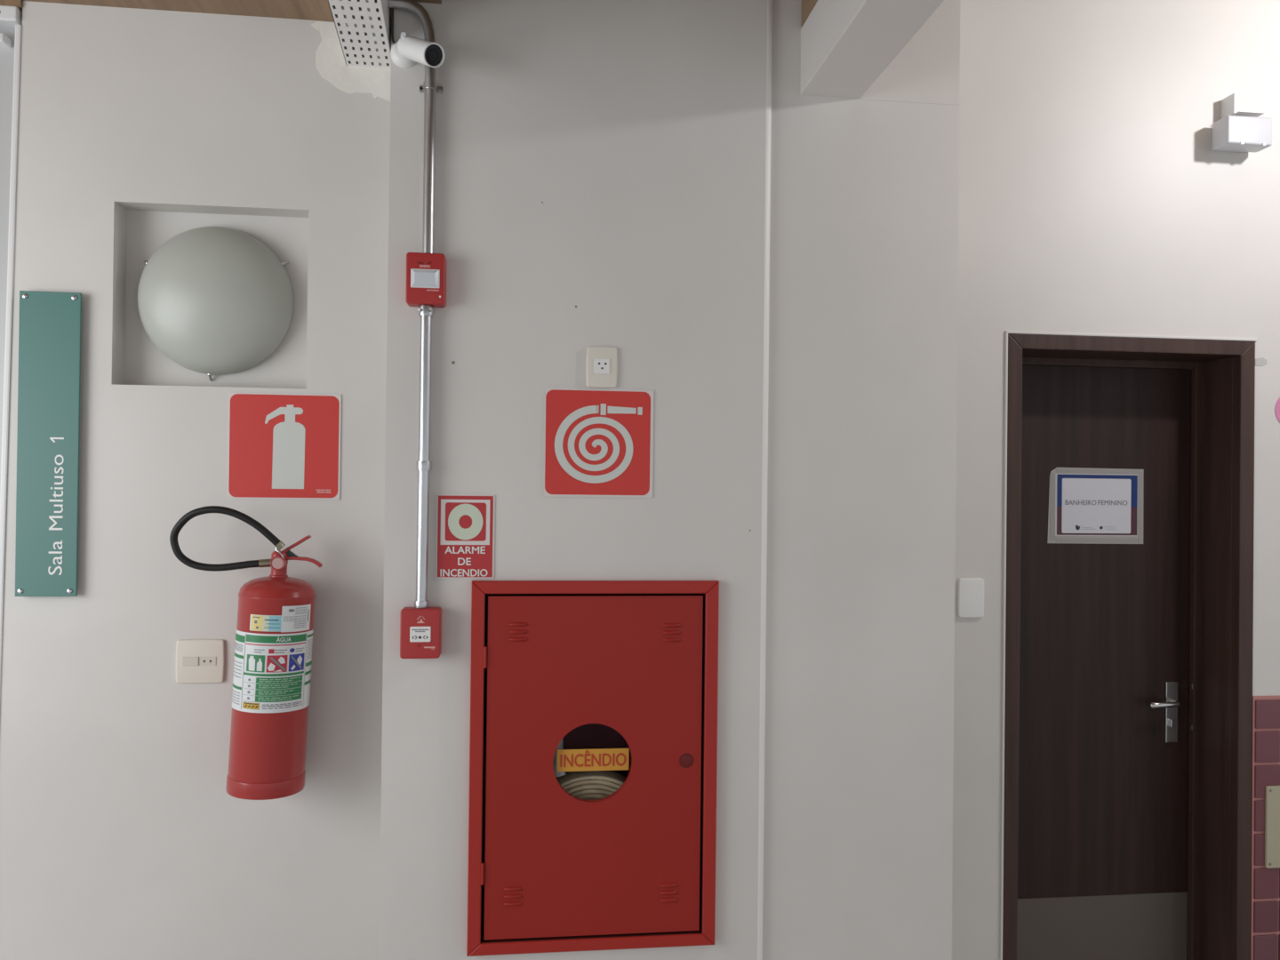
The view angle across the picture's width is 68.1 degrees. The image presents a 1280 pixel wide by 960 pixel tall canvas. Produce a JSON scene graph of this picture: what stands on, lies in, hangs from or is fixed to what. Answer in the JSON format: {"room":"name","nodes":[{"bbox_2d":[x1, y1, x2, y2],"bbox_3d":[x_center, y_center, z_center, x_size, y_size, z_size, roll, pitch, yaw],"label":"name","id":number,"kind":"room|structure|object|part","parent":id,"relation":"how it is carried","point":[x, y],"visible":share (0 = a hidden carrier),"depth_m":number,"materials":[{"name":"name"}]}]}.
{"room":"building corridor","nodes":[
{"label":"building corridor","id":0,"kind":"room"},
{"bbox_2d":[0,0,390,959],"bbox_3d":[-1.135,0.235,2.542,0.954,2.840,0.302,1,0,-7],"label":"wall","id":1,"kind":"structure","parent":0,"point":[123,836],"depth_m":2.39,"materials":[{"name":"paint"}]},
{"bbox_2d":[0,5,22,710],"bbox_3d":[-2.069,0.232,2.305,1.036,2.822,0.074,1,0,-7],"label":"door","id":2,"kind":"structure","parent":1,"relation":"in","point":[11,17],"depth_m":2.35,"materials":[{"name":"white metal"}]},
{"bbox_3d":[-1.676,-1.099,2.354,0.196,0.022,0.043,1,0,-7],"label":"closer arm","id":3,"kind":"part","parent":2,"relation":"part of","materials":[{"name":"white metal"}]},
{"bbox_3d":[-2.056,-1.161,2.316,1.030,0.037,0.072,1,0,-7],"label":"head rail","id":4,"kind":"part","parent":2,"relation":"part of","materials":[{"name":"white metal"}]},
{"bbox_2d":[0,0,22,11],"bbox_3d":[-2.053,-1.191,2.318,1.036,0.024,0.068,1,0,-7],"label":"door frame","id":5,"kind":"structure","parent":1,"relation":"attached to","point":[12,3],"depth_m":2.34,"materials":[{"name":"brown wood"}]},
{"bbox_2d":[15,290,81,596],"bbox_3d":[-1.462,-0.089,2.343,0.142,0.752,0.024,1,0,-7],"label":"room sign","id":6,"kind":"object","parent":1,"relation":"attached to","point":[46,547],"visible":1,"depth_m":2.33,"materials":[{"name":"teal plastic"}]},
{"bbox_2d":[176,639,224,683],"bbox_3d":[-1.110,0.458,2.388,0.118,0.110,0.012,1,0,-7],"label":"switch plate","id":7,"kind":"object","parent":1,"relation":"attached to","point":[197,660],"visible":1,"depth_m":2.38,"materials":[{"name":"beige plastic"}]},
{"bbox_2d":[200,656,215,665],"bbox_3d":[-1.090,0.457,2.387,0.040,0.022,0.003,1,0,-7],"label":"socket","id":8,"kind":"object","parent":7,"relation":"attached to","point":[204,660],"depth_m":2.39,"materials":[{"name":"grey plastic"}]},
{"bbox_2d":[137,226,293,381],"bbox_3d":[-1.096,-0.458,2.419,0.385,0.402,0.115,1,0,-7],"label":"wall lamp","id":9,"kind":"object","parent":1,"relation":"attached to","point":[216,300],"visible":1,"depth_m":2.39,"materials":[{"name":"white glass"}]},
{"bbox_2d":[169,505,322,799],"bbox_3d":[-0.945,0.410,2.281,0.322,0.694,0.193,1,0,-35],"label":"fire extinguisher","id":10,"kind":"object","parent":1,"relation":"attached to","point":[274,644],"visible":1,"depth_m":2.24,"materials":[{"name":"red metal"}]},
{"bbox_2d":[242,702,259,709],"bbox_3d":[-0.915,0.530,2.223,0.042,0.017,0.003,1,0,10],"label":"print","id":11,"kind":"object","parent":10,"relation":"on","point":[245,705],"depth_m":2.22,"materials":[{"name":"yellow paper"}]},
{"bbox_2d":[250,615,263,631],"bbox_3d":[-0.901,0.336,2.225,0.031,0.037,0.002,1,0,8],"label":"print","id":12,"kind":"object","parent":10,"relation":"on","point":[256,620],"depth_m":2.22,"materials":[{"name":"yellow paper"}]},
{"bbox_2d":[262,616,269,631],"bbox_3d":[-0.879,0.337,2.224,0.014,0.036,0.001,3,-1,-7],"label":"print","id":13,"kind":"object","parent":10,"relation":"on","point":[265,619],"depth_m":2.22,"materials":[{"name":"green"}]},
{"bbox_2d":[232,632,313,702],"bbox_3d":[-0.889,0.444,2.279,0.174,0.155,0.113,3,-1,-7],"label":"print","id":14,"kind":"object","parent":10,"relation":"attached to","point":[268,667],"depth_m":2.23,"materials":[{"name":"green"}]},
{"bbox_2d":[245,642,305,672],"bbox_3d":[-0.869,0.421,2.252,0.128,0.065,0.054,3,-1,-7],"label":"print","id":15,"kind":"object","parent":10,"relation":"on","point":[260,657],"depth_m":2.23,"materials":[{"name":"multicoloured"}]},
{"bbox_2d":[268,616,283,631],"bbox_3d":[-0.858,0.338,2.230,0.032,0.037,0.002,1,0,-21],"label":"print","id":16,"kind":"object","parent":10,"relation":"on","point":[276,623],"depth_m":2.23,"materials":[{"name":"teal paper"}]},
{"bbox_3d":[-0.842,0.158,2.318,0.066,0.048,0.017,3,-1,-7],"label":"lever","id":17,"kind":"part","parent":10,"relation":"part of","materials":[{"name":"red metal"}]},
{"bbox_2d":[288,648,304,671],"bbox_3d":[-0.821,0.428,2.264,0.004,0.056,0.044,0,0,32],"label":"print","id":18,"kind":"object","parent":10,"relation":"on","point":[296,655],"depth_m":2.26,"materials":[{"name":"blue paper"}]},
{"bbox_3d":[-0.826,0.200,2.320,0.092,0.024,0.017,3,-1,-7],"label":"lever","id":19,"kind":"part","parent":10,"relation":"part of","materials":[{"name":"red metal"}]},
{"bbox_2d":[227,392,341,499],"bbox_3d":[-0.908,-0.086,2.419,0.276,0.270,0.004,1,0,-7],"label":"sign","id":20,"kind":"object","parent":1,"relation":"attached to","point":[282,446],"visible":1,"depth_m":2.42,"materials":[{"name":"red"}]},
{"bbox_2d":[328,0,391,68],"bbox_3d":[-0.575,-1.121,1.772,0.116,0.098,1.387,1,0,-10],"label":"cable tray","id":21,"kind":"object","parent":1,"relation":"attached to","point":[338,13],"visible":0.98,"depth_m":2.27,"materials":[{"name":"white paint"}]},
{"bbox_2d":[365,0,381,65],"bbox_3d":[-0.552,-1.081,1.797,0.015,0.015,1.330,1,0,-10],"label":"cable","id":22,"kind":"object","parent":21,"relation":"in","point":[367,1],"visible":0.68,"depth_m":2.27,"materials":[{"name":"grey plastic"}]},
{"bbox_2d":[22,0,441,21],"bbox_3d":[-1.696,-1.515,-0.096,2.972,0.610,5.430,1,0,-7],"label":"ceiling","id":23,"kind":"structure","parent":0,"point":[310,10],"depth_m":2.37,"materials":[{"name":"brown wood"}]},
{"bbox_2d":[378,0,959,959],"bbox_3d":[0.089,-0.031,2.578,1.478,3.400,0.341,1,0,-7],"label":"wall","id":24,"kind":"structure","parent":0,"point":[603,167],"depth_m":2.42,"materials":[{"name":"paint"}]},
{"bbox_2d":[388,0,442,253],"bbox_3d":[-0.552,-0.867,2.317,0.130,0.625,0.037,1,0,-7],"label":"conduit","id":25,"kind":"object","parent":24,"relation":"attached to","point":[429,87],"visible":0.83,"depth_m":2.31,"materials":[{"name":"silver metal"}]},
{"bbox_2d":[390,32,444,68],"bbox_3d":[-0.533,-1.018,2.251,0.071,0.132,0.220,1,0,-33],"label":"security camera","id":26,"kind":"object","parent":24,"relation":"attached to","point":[408,51],"visible":1,"depth_m":2.20,"materials":[{"name":"white plastic"}]},
{"bbox_2d":[391,8,395,44],"bbox_3d":[-0.603,-1.123,2.324,0.016,0.112,0.006,1,0,16],"label":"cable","id":27,"kind":"object","parent":26,"relation":"attached to","point":[392,9],"visible":0.89,"depth_m":2.32,"materials":[{"name":"grey plastic"}]},
{"bbox_2d":[400,606,441,658],"bbox_3d":[-0.534,0.372,2.308,0.095,0.120,0.046,1,0,-7],"label":"fire alarm","id":28,"kind":"object","parent":24,"relation":"attached to","point":[420,628],"visible":1,"depth_m":2.29,"materials":[{"name":"red plastic"}]},
{"bbox_3d":[-0.531,0.373,2.288,0.049,0.037,0.004,1,0,-7],"label":"press panel","id":29,"kind":"part","parent":28,"relation":"part of","materials":[{"name":"white plastic"}]},
{"bbox_2d":[414,304,433,607],"bbox_3d":[-0.528,-0.057,2.312,0.039,0.736,0.040,1,0,-7],"label":"conduit","id":30,"kind":"object","parent":24,"relation":"attached to","point":[426,312],"visible":1,"depth_m":2.30,"materials":[{"name":"silver metal"}]},
{"bbox_2d":[405,252,446,307],"bbox_3d":[-0.523,-0.489,2.311,0.093,0.125,0.052,1,0,-7],"label":"fire alarm strobe","id":31,"kind":"object","parent":24,"relation":"attached to","point":[426,273],"visible":1,"depth_m":2.29,"materials":[{"name":"red plastic"}]},
{"bbox_2d":[419,264,439,291],"bbox_3d":[-0.511,-0.490,2.294,0.046,0.062,0.001,1,0,-7],"label":"print","id":32,"kind":"object","parent":31,"relation":"attached to","point":[420,265],"depth_m":2.29},
{"bbox_2d":[435,494,495,578],"bbox_3d":[-0.432,0.140,2.342,0.142,0.208,0.004,1,0,-7],"label":"sign","id":33,"kind":"object","parent":24,"relation":"attached to","point":[465,523],"visible":1,"depth_m":2.34,"materials":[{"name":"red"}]},
{"bbox_3d":[-0.432,0.105,2.341,0.120,0.112,0.001,1,0,-7],"label":"white panel","id":34,"kind":"part","parent":33,"relation":"part of","materials":[{"name":"plastic"}]},
{"bbox_2d":[466,580,719,956],"bbox_3d":[-0.124,0.713,2.463,0.618,0.920,0.211,1,0,-7],"label":"cabinet","id":35,"kind":"object","parent":24,"relation":"attached to","point":[593,734],"visible":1,"depth_m":2.37,"materials":[{"name":"red metal"}]},
{"bbox_2d":[544,388,653,497],"bbox_3d":[-0.102,-0.093,2.383,0.272,0.272,0.004,1,0,-7],"label":"sign","id":36,"kind":"object","parent":24,"relation":"attached to","point":[599,443],"visible":1,"depth_m":2.38,"materials":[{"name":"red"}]},
{"bbox_2d":[586,346,616,388],"bbox_3d":[-0.096,-0.284,2.381,0.077,0.104,0.012,1,0,-7],"label":"wall socket","id":37,"kind":"object","parent":24,"relation":"attached to","point":[601,361],"visible":1,"depth_m":2.38,"materials":[{"name":"beige plastic"}]},
{"bbox_2d":[594,358,609,374],"bbox_3d":[-0.095,-0.286,2.377,0.039,0.038,0.003,1,0,-7],"label":"socket","id":38,"kind":"object","parent":37,"relation":"attached to","point":[602,365],"depth_m":2.38,"materials":[{"name":"grey plastic"}]},
{"bbox_2d":[801,0,817,26],"bbox_3d":[0.786,-1.467,0.088,0.160,0.548,4.814,1,0,-7],"label":"trim","id":39,"kind":"structure","parent":24,"relation":"attached to","point":[807,5],"depth_m":2.42,"materials":[{"name":"brown wood"}]},
{"bbox_2d":[800,0,943,98],"bbox_3d":[0.782,-1.105,0.088,0.163,0.175,4.820,1,0,-7],"label":"beam","id":40,"kind":"structure","parent":24,"relation":"attached to","point":[846,45],"depth_m":2.23,"materials":[{"name":"white paint"}]},
{"bbox_2d":[952,0,1279,959],"bbox_3d":[2.010,-0.005,3.022,2.500,3.401,0.310,1,0,-7],"label":"wall","id":41,"kind":"structure","parent":0,"point":[1095,198],"depth_m":2.80,"materials":[{"name":"paint"}]},
{"bbox_2d":[957,577,983,617],"bbox_3d":[0.960,0.342,2.745,0.078,0.115,0.009,1,0,-7],"label":"light switch","id":42,"kind":"object","parent":41,"relation":"attached to","point":[970,590],"visible":1,"depth_m":2.74,"materials":[{"name":"white plastic"}]},
{"bbox_2d":[1002,333,1255,959],"bbox_3d":[1.441,0.631,2.913,0.787,2.111,0.224,1,0,-7],"label":"door","id":43,"kind":"structure","parent":41,"relation":"in","point":[1128,701],"depth_m":2.98,"materials":[{"name":"brown wood"}]},
{"bbox_3d":[1.084,0.626,2.776,0.045,2.111,0.034,1,0,-7],"label":"casing","id":44,"kind":"part","parent":43,"relation":"part of","materials":[{"name":"brown wood"}]},
{"bbox_2d":[1047,467,1143,543],"bbox_3d":[1.442,0.082,2.993,0.324,0.240,0.003,1,0,-7],"label":"door sign","id":45,"kind":"object","parent":43,"relation":"attached to","point":[1087,506],"visible":1,"depth_m":2.99,"materials":[{"name":"grey"}]},
{"bbox_3d":[1.443,0.082,2.991,0.234,0.173,0.001,1,0,-7],"label":"white panel","id":46,"kind":"part","parent":45,"relation":"part of","materials":[{"name":"white paper"}]},
{"bbox_2d":[1056,506,1137,535],"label":"print","id":47,"kind":"object","parent":45,"relation":"attached to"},
{"bbox_2d":[1056,474,1137,507],"bbox_3d":[1.447,0.035,2.993,0.271,0.102,0.001,1,0,-7],"label":"print","id":48,"kind":"object","parent":45,"relation":"attached to","point":[1134,478],"depth_m":3.00},
{"bbox_2d":[1081,526,1116,529],"bbox_3d":[1.451,0.152,2.992,0.117,0.010,0.001,1,0,-7],"label":"print","id":49,"kind":"object","parent":45,"relation":"attached to","point":[1105,526],"depth_m":2.99},
{"bbox_3d":[1.423,1.489,2.983,0.648,0.356,0.003,1,0,-7],"label":"kick plate","id":50,"kind":"part","parent":43,"relation":"part of","materials":[{"name":"grey metal"}]},
{"bbox_3d":[1.464,-0.402,2.826,0.787,0.044,0.034,1,0,-7],"label":"casing","id":51,"kind":"part","parent":43,"relation":"part of","materials":[{"name":"brown wood"}]},
{"bbox_3d":[1.649,0.705,2.985,0.109,0.021,0.050,1,0,-7],"label":"lever","id":52,"kind":"part","parent":43,"relation":"part of","materials":[{"name":"silver metal"}]},
{"bbox_3d":[1.694,0.739,3.017,0.042,0.192,0.008,1,0,-7],"label":"handle plate","id":53,"kind":"part","parent":43,"relation":"part of","materials":[{"name":"silver metal"}]},
{"bbox_3d":[1.820,0.635,2.862,0.046,2.111,0.034,1,0,-7],"label":"casing","id":54,"kind":"part","parent":43,"relation":"part of","materials":[{"name":"brown wood"}]},
{"bbox_2d":[1212,92,1271,152],"bbox_3d":[1.782,-1.062,2.811,0.144,0.164,0.086,1,0,-7],"label":"emergency light","id":55,"kind":"object","parent":41,"relation":"attached to","point":[1244,132],"visible":1,"depth_m":2.77,"materials":[{"name":"grey plastic"}]},
{"bbox_3d":[1.779,-1.025,2.842,0.115,0.070,0.022,1,0,-7],"label":"mount plate","id":56,"kind":"part","parent":55,"relation":"part of","materials":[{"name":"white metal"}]},
{"bbox_2d":[1234,111,1264,117],"bbox_3d":[1.795,-1.081,2.818,0.082,0.002,0.074,1,0,-7],"label":"light fixture","id":57,"kind":"object","parent":55,"relation":"attached to","point":[1247,114],"depth_m":2.79,"materials":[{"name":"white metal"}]},
{"bbox_2d":[1264,785,1279,868],"bbox_3d":[2.003,1.044,2.855,0.248,0.245,0.009,1,0,-7],"label":"cover plate","id":58,"kind":"object","parent":41,"relation":"attached to","point":[1272,830],"visible":1,"depth_m":2.84,"materials":[{"name":"beige plastic"}]},
{"bbox_2d":[1274,397,1279,422],"bbox_3d":[1.983,-0.212,2.872,0.120,0.112,0.002,1,0,-7],"label":"disc","id":59,"kind":"object","parent":41,"relation":"attached to","point":[1277,404],"visible":1,"depth_m":2.87,"materials":[{"name":"pink plastic"}]}
]}

